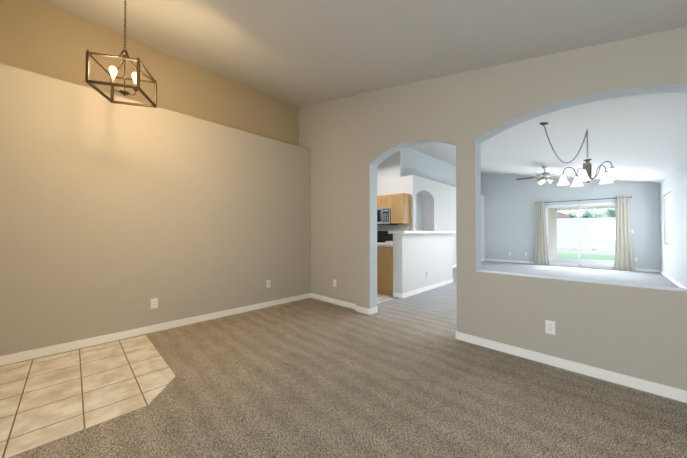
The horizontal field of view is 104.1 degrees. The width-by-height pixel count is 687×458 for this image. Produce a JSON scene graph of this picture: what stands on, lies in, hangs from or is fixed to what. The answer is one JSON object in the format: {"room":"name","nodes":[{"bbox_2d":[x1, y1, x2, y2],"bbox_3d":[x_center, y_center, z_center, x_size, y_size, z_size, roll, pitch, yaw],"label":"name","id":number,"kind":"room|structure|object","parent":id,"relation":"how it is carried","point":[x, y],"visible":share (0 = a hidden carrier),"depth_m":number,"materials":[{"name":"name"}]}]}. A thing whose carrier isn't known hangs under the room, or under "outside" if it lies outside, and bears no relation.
{"room":"living room","nodes":[
{"label":"living room","id":0,"kind":"room"},
{"bbox_2d":[0,335,175,457],"bbox_3d":[-2.966,1.270,1.373,1.740,0.050,3.700,-1,-1,45],"label":"floor","id":1,"kind":"structure","parent":0,"point":[45,400],"depth_m":2.09,"materials":[{"name":"tile"}]},
{"bbox_2d":[0,0,298,145],"bbox_3d":[-3.114,-1.133,3.177,0.180,4.800,6.420,-1,-1,45],"label":"wall","id":2,"kind":"structure","parent":0,"point":[38,37],"depth_m":3.44,"materials":[{"name":"beige paint"}]},
{"bbox_2d":[0,63,310,366],"bbox_3d":[-2.886,-0.126,2.989,0.390,2.780,6.090,-1,-1,45],"label":"wall","id":3,"kind":"structure","parent":0,"point":[115,218],"depth_m":3.11,"materials":[{"name":"beige paint"}]},
{"bbox_2d":[151,298,157,308],"bbox_3d":[-2.313,0.908,3.273,0.009,0.120,0.072,-1,-1,45],"label":"electrical outlet","id":4,"kind":"object","parent":3,"relation":"attached to","point":[154,302],"visible":1,"depth_m":3.27,"materials":[{"name":"white plastic"}]},
{"bbox_2d":[0,293,310,365],"bbox_3d":[-2.747,1.209,2.828,0.012,0.087,6.078,-1,-1,45],"label":"baseboard","id":5,"kind":"structure","parent":3,"relation":"attached to","point":[38,352],"depth_m":3.09,"materials":[{"name":"white wood"}]},
{"bbox_2d":[266,280,270,287],"bbox_3d":[-1.223,0.896,4.373,0.018,0.120,0.072,-1,-1,45],"label":"jack","id":6,"kind":"object","parent":3,"relation":"attached to","point":[268,283],"visible":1,"depth_m":4.37,"materials":[{"name":"white plastic"}]},
{"bbox_2d":[299,96,355,309],"bbox_3d":[-0.282,-1.114,4.802,1.570,4.800,0.130,-1,-1,45],"label":"wall","id":7,"kind":"structure","parent":0,"point":[327,133],"depth_m":4.61,"materials":[{"name":"beige paint"}]},
{"bbox_2d":[311,293,355,309],"bbox_3d":[-0.193,1.230,4.586,1.180,0.087,0.012,-1,-1,45],"label":"baseboard","id":8,"kind":"structure","parent":7,"relation":"attached to","point":[335,301],"depth_m":4.55,"materials":[{"name":"white wood"}]},
{"bbox_2d":[9,298,686,457],"bbox_3d":[-0.899,1.259,0.978,5.240,0.062,6.040,-1,-1,45],"label":"floor","id":9,"kind":"structure","parent":0,"point":[308,378],"depth_m":1.90,"materials":[{"name":"beige carpet"}]},
{"bbox_2d":[311,293,394,309],"bbox_3d":[1.038,1.345,7.529,3.520,0.050,5.850,-1,-1,45],"label":"floor","id":10,"kind":"structure","parent":0,"point":[382,297],"depth_m":4.96,"materials":[{"name":"beige tile"}]},
{"bbox_2d":[377,245,392,295],"bbox_3d":[0.172,0.831,6.373,2.918,0.950,0.620,-1,-1,45],"label":"base cabinet","id":11,"kind":"object","parent":10,"relation":"on","point":[385,268],"depth_m":5.29,"materials":[{"name":"brown wood"}]},
{"bbox_2d":[377,241,392,244],"bbox_3d":[0.172,0.336,6.379,2.918,0.040,0.680,-1,-1,45],"label":"countertop","id":12,"kind":"structure","parent":11,"relation":"on","point":[386,242],"depth_m":5.67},
{"bbox_2d":[377,231,392,242],"bbox_3d":[0.973,0.689,7.635,0.830,1.265,0.680,-1,-1,45],"label":"range","id":13,"kind":"object","parent":10,"relation":"on","point":[383,236],"visible":0.23,"depth_m":7.78,"materials":[{"name":"black metal"}]},
{"bbox_2d":[37,0,686,183],"bbox_3d":[1.494,-2.238,5.129,8.200,2.130,15.850,-1,-1,45],"label":"ceiling","id":14,"kind":"structure","parent":0,"point":[299,53],"depth_m":2.97,"materials":[{"name":"white paint"}]},
{"bbox_2d":[85,0,156,107],"bbox_3d":[-2.053,-1.741,2.515,0.389,0.988,0.389,0,-1,-15],"label":"pendant lantern","id":15,"kind":"object","parent":14,"relation":"hanging from","point":[114,70],"visible":1,"depth_m":2.48,"materials":[{"name":"brown metal"}]},
{"bbox_2d":[516,166,570,188],"bbox_3d":[5.860,-1.517,7.891,1.328,0.692,1.376,-1,-1,45],"label":"ceiling fan","id":16,"kind":"object","parent":14,"relation":"hanging from","point":[544,175],"visible":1,"depth_m":7.81,"materials":[{"name":"silver metal"}]},
{"bbox_2d":[539,122,620,186],"bbox_3d":[3.752,-1.219,4.271,0.921,0.993,0.805,-1,-1,45],"label":"chandelier","id":17,"kind":"object","parent":14,"relation":"hanging from","point":[609,177],"visible":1,"depth_m":4.22,"materials":[{"name":"white glass"}]},
{"bbox_2d":[377,149,402,230],"bbox_3d":[0.787,-1.369,8.497,2.450,5.400,0.130,-1,-1,45],"label":"wall","id":18,"kind":"structure","parent":0,"point":[389,171],"depth_m":7.83,"materials":[{"name":"white paint"}]},
{"bbox_2d":[377,195,388,208],"bbox_3d":[1.246,-0.763,7.677,0.495,0.370,0.380,-1,-1,45],"label":"upper cabinet","id":19,"kind":"object","parent":18,"relation":"attached to","point":[383,201],"depth_m":7.54,"materials":[{"name":"brown wood"}]},
{"bbox_2d":[377,208,397,224],"bbox_3d":[1.089,-0.345,7.773,0.850,0.455,0.456,-1,-1,45],"label":"microwave","id":20,"kind":"object","parent":19,"relation":"attached to","point":[383,216],"visible":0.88,"depth_m":7.46,"materials":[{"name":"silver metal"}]},
{"bbox_2d":[389,193,410,223],"bbox_3d":[1.568,-0.549,7.356,0.410,0.805,0.380,-1,-1,45],"label":"upper cabinet","id":21,"kind":"object","parent":18,"relation":"attached to","point":[399,204],"depth_m":7.23,"materials":[{"name":"brown wood"}]},
{"bbox_2d":[393,233,452,293],"bbox_3d":[1.800,0.699,5.803,0.200,1.200,2.250,-1,-1,45],"label":"wall","id":22,"kind":"structure","parent":0,"point":[416,257],"depth_m":5.42,"materials":[{"name":"white paint"}]},
{"bbox_2d":[393,292,401,297],"bbox_3d":[1.006,1.235,4.990,0.200,0.087,0.012,-1,-1,45],"label":"baseboard","id":23,"kind":"structure","parent":22,"relation":"attached to","point":[398,295],"depth_m":4.98,"materials":[{"name":"white wood"}]},
{"bbox_2d":[388,231,455,233],"bbox_3d":[1.782,0.069,5.792,0.360,0.055,2.298,-1,-1,45],"label":"bar","id":24,"kind":"object","parent":22,"relation":"on","point":[410,232],"visible":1,"depth_m":5.20,"materials":[{"name":"white laminate"}]},
{"bbox_2d":[402,279,452,298],"bbox_3d":[1.871,1.244,5.717,0.012,0.087,2.262,-1,-1,45],"label":"baseboard","id":25,"kind":"structure","parent":22,"relation":"attached to","point":[417,291],"depth_m":5.53,"materials":[{"name":"white wood"}]},
{"bbox_2d":[403,147,455,230],"bbox_3d":[3.688,-1.053,9.798,0.150,4.800,5.800,-1,-1,45],"label":"wall","id":26,"kind":"structure","parent":0,"point":[418,163],"depth_m":8.55,"materials":[{"name":"grey paint"}]},
{"bbox_2d":[400,175,484,264],"bbox_3d":[3.838,-0.056,9.546,0.400,2.800,5.930,-1,-1,45],"label":"wall","id":27,"kind":"structure","parent":0,"point":[438,204],"depth_m":8.36,"materials":[{"name":"white paint"}]},
{"bbox_2d":[356,27,686,390],"bbox_3d":[1.703,-0.838,2.806,4.055,4.200,0.180,-1,-1,45],"label":"wall","id":28,"kind":"structure","parent":0,"point":[636,330],"depth_m":2.59,"materials":[{"name":"beige paint"}]},
{"bbox_2d":[355,306,369,314],"bbox_3d":[0.288,1.224,4.041,0.294,0.087,0.012,-1,-1,45],"label":"baseboard","id":29,"kind":"structure","parent":28,"relation":"attached to","point":[362,310],"depth_m":4.03,"materials":[{"name":"white wood"}]},
{"bbox_2d":[370,307,377,314],"bbox_3d":[0.456,1.223,4.011,0.012,0.087,0.180,-1,-1,45],"label":"baseboard","id":30,"kind":"structure","parent":28,"relation":"attached to","point":[373,310],"depth_m":4.00,"materials":[{"name":"white wood"}]},
{"bbox_2d":[545,320,554,334],"bbox_3d":[1.899,0.903,2.459,0.072,0.120,0.009,-1,-1,45],"label":"outlet","id":31,"kind":"object","parent":28,"relation":"attached to","point":[549,327],"visible":1,"depth_m":2.46,"materials":[{"name":"white plastic"}]},
{"bbox_2d":[455,331,686,402],"bbox_3d":[2.127,1.202,2.228,2.374,0.087,0.012,-1,-1,45],"label":"baseboard","id":32,"kind":"structure","parent":28,"relation":"attached to","point":[674,393],"depth_m":2.29,"materials":[{"name":"white wood"}]},
{"bbox_2d":[371,261,678,337],"bbox_3d":[4.431,1.328,6.606,5.550,0.062,9.460,-1,-1,45],"label":"floor carpet","id":33,"kind":"object","parent":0,"point":[434,310],"visible":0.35,"depth_m":5.32,"materials":[{"name":"beige carpet"}]},
{"bbox_2d":[481,174,659,269],"bbox_3d":[6.896,-1.340,10.816,7.895,5.400,0.150,-1,-1,45],"label":"wall","id":34,"kind":"structure","parent":0,"point":[510,211],"depth_m":10.26,"materials":[{"name":"grey paint"}]},
{"bbox_2d":[485,259,533,263],"bbox_3d":[6.787,1.306,10.777,2.050,0.087,0.012,-1,-1,45],"label":"baseboard","id":35,"kind":"structure","parent":34,"relation":"attached to","point":[513,261],"depth_m":10.81,"materials":[{"name":"white wood"}]},
{"bbox_2d":[545,202,616,268],"bbox_3d":[8.280,0.232,9.390,1.960,2.220,0.110,-1,-1,45],"label":"door","id":36,"kind":"structure","parent":34,"relation":"in","point":[579,212],"depth_m":9.38,"materials":[{"name":"clear glass"}]},
{"bbox_2d":[534,196,634,270],"bbox_3d":[8.194,0.144,9.298,2.610,2.365,0.161,-1,-1,45],"label":"curtains","id":37,"kind":"object","parent":34,"relation":"attached to","point":[624,258],"visible":1,"depth_m":8.62,"materials":[{"name":"beige fabric"}]},
{"bbox_2d":[635,268,659,272],"bbox_3d":[9.257,1.276,8.343,0.805,0.087,0.012,-1,-1,45],"label":"baseboard","id":38,"kind":"structure","parent":34,"relation":"attached to","point":[646,270],"depth_m":8.24,"materials":[{"name":"white wood"}]},
{"bbox_2d":[659,161,686,287],"bbox_3d":[4.178,-0.841,2.536,0.150,4.200,15.750,-1,-1,45],"label":"wall","id":39,"kind":"structure","parent":0,"point":[673,256],"depth_m":6.18,"materials":[{"name":"grey paint"}]},
{"bbox_2d":[664,193,671,244],"bbox_3d":[8.578,-0.262,7.003,0.125,1.370,1.300,-1,-1,45],"label":"window blinds","id":40,"kind":"object","parent":39,"relation":"attached to","point":[668,212],"visible":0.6,"depth_m":7.13,"materials":[{"name":"white plastic"}]},
{"bbox_2d":[660,270,686,288],"bbox_3d":[6.317,1.233,4.796,0.012,0.087,9.168,-1,-1,45],"label":"baseboard","id":41,"kind":"structure","parent":39,"relation":"attached to","point":[679,285],"depth_m":6.50,"materials":[{"name":"white wood"}]},
{"label":"outside","id":42,"kind":"structure","parent":0,"visible":0},
{"bbox_2d":[557,217,615,249],"bbox_3d":[17.770,0.354,20.613,28.000,2.350,0.200,-1,-1,45],"label":"fence","id":43,"kind":"object","parent":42,"point":[588,228],"depth_m":19.98,"materials":[{"name":"white"}]},
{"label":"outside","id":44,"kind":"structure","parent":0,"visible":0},
{"bbox_2d":[557,212,577,218],"bbox_3d":[22.351,-0.324,32.641,10.650,3.900,9.050,-1,-1,45],"label":"house","id":45,"kind":"structure","parent":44,"point":[562,215],"depth_m":27.49,"materials":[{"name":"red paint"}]},
{"bbox_2d":[549,257,614,266],"bbox_3d":[9.012,1.406,11.715,12.000,0.050,4.150,-1,-1,45],"label":"patio","id":46,"kind":"structure","parent":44,"point":[587,261],"depth_m":11.34,"materials":[{"name":"white concrete"}]},
{"bbox_2d":[548,208,556,260],"bbox_3d":[8.948,0.177,11.807,0.300,2.490,4.130,-1,-1,45],"label":"wall","id":47,"kind":"structure","parent":46,"relation":"on","point":[552,228],"depth_m":12.09,"materials":[{"name":"beige paint"}]},
{"bbox_2d":[557,248,614,254],"bbox_3d":[15.524,1.506,18.320,24.000,0.050,6.200,-1,-1,45],"label":"gravel","id":48,"kind":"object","parent":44,"point":[590,251],"depth_m":17.51,"materials":[{"name":"beige"}]},
{"bbox_2d":[557,253,614,259],"bbox_3d":[11.908,1.462,14.652,20.000,0.050,4.100,-1,-1,45],"label":"lawn","id":49,"kind":"structure","parent":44,"point":[589,256],"depth_m":13.90,"materials":[{"name":"green plant"}]},
{"bbox_2d":[568,208,614,217],"bbox_3d":[24.586,-0.612,19.070,12.908,4.145,4.182,-1,-1,45],"label":"cluster","id":50,"kind":"object","parent":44,"point":[607,212],"depth_m":21.23,"materials":[{"name":"green plant"}]},
{"bbox_3d":[8.735,-1.095,12.034,7.200,0.040,4.130,-1,-1,45],"label":"patio cover","id":51,"kind":"object","parent":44,"visible":0},
{"bbox_2d":[556,205,614,210],"bbox_3d":[11.525,-0.989,11.971,3.140,0.165,0.300,-1,-1,45],"label":"beam","id":52,"kind":"structure","parent":51,"relation":"attached to","point":[591,207],"depth_m":12.18,"materials":[{"name":"beige paint"}]}
]}

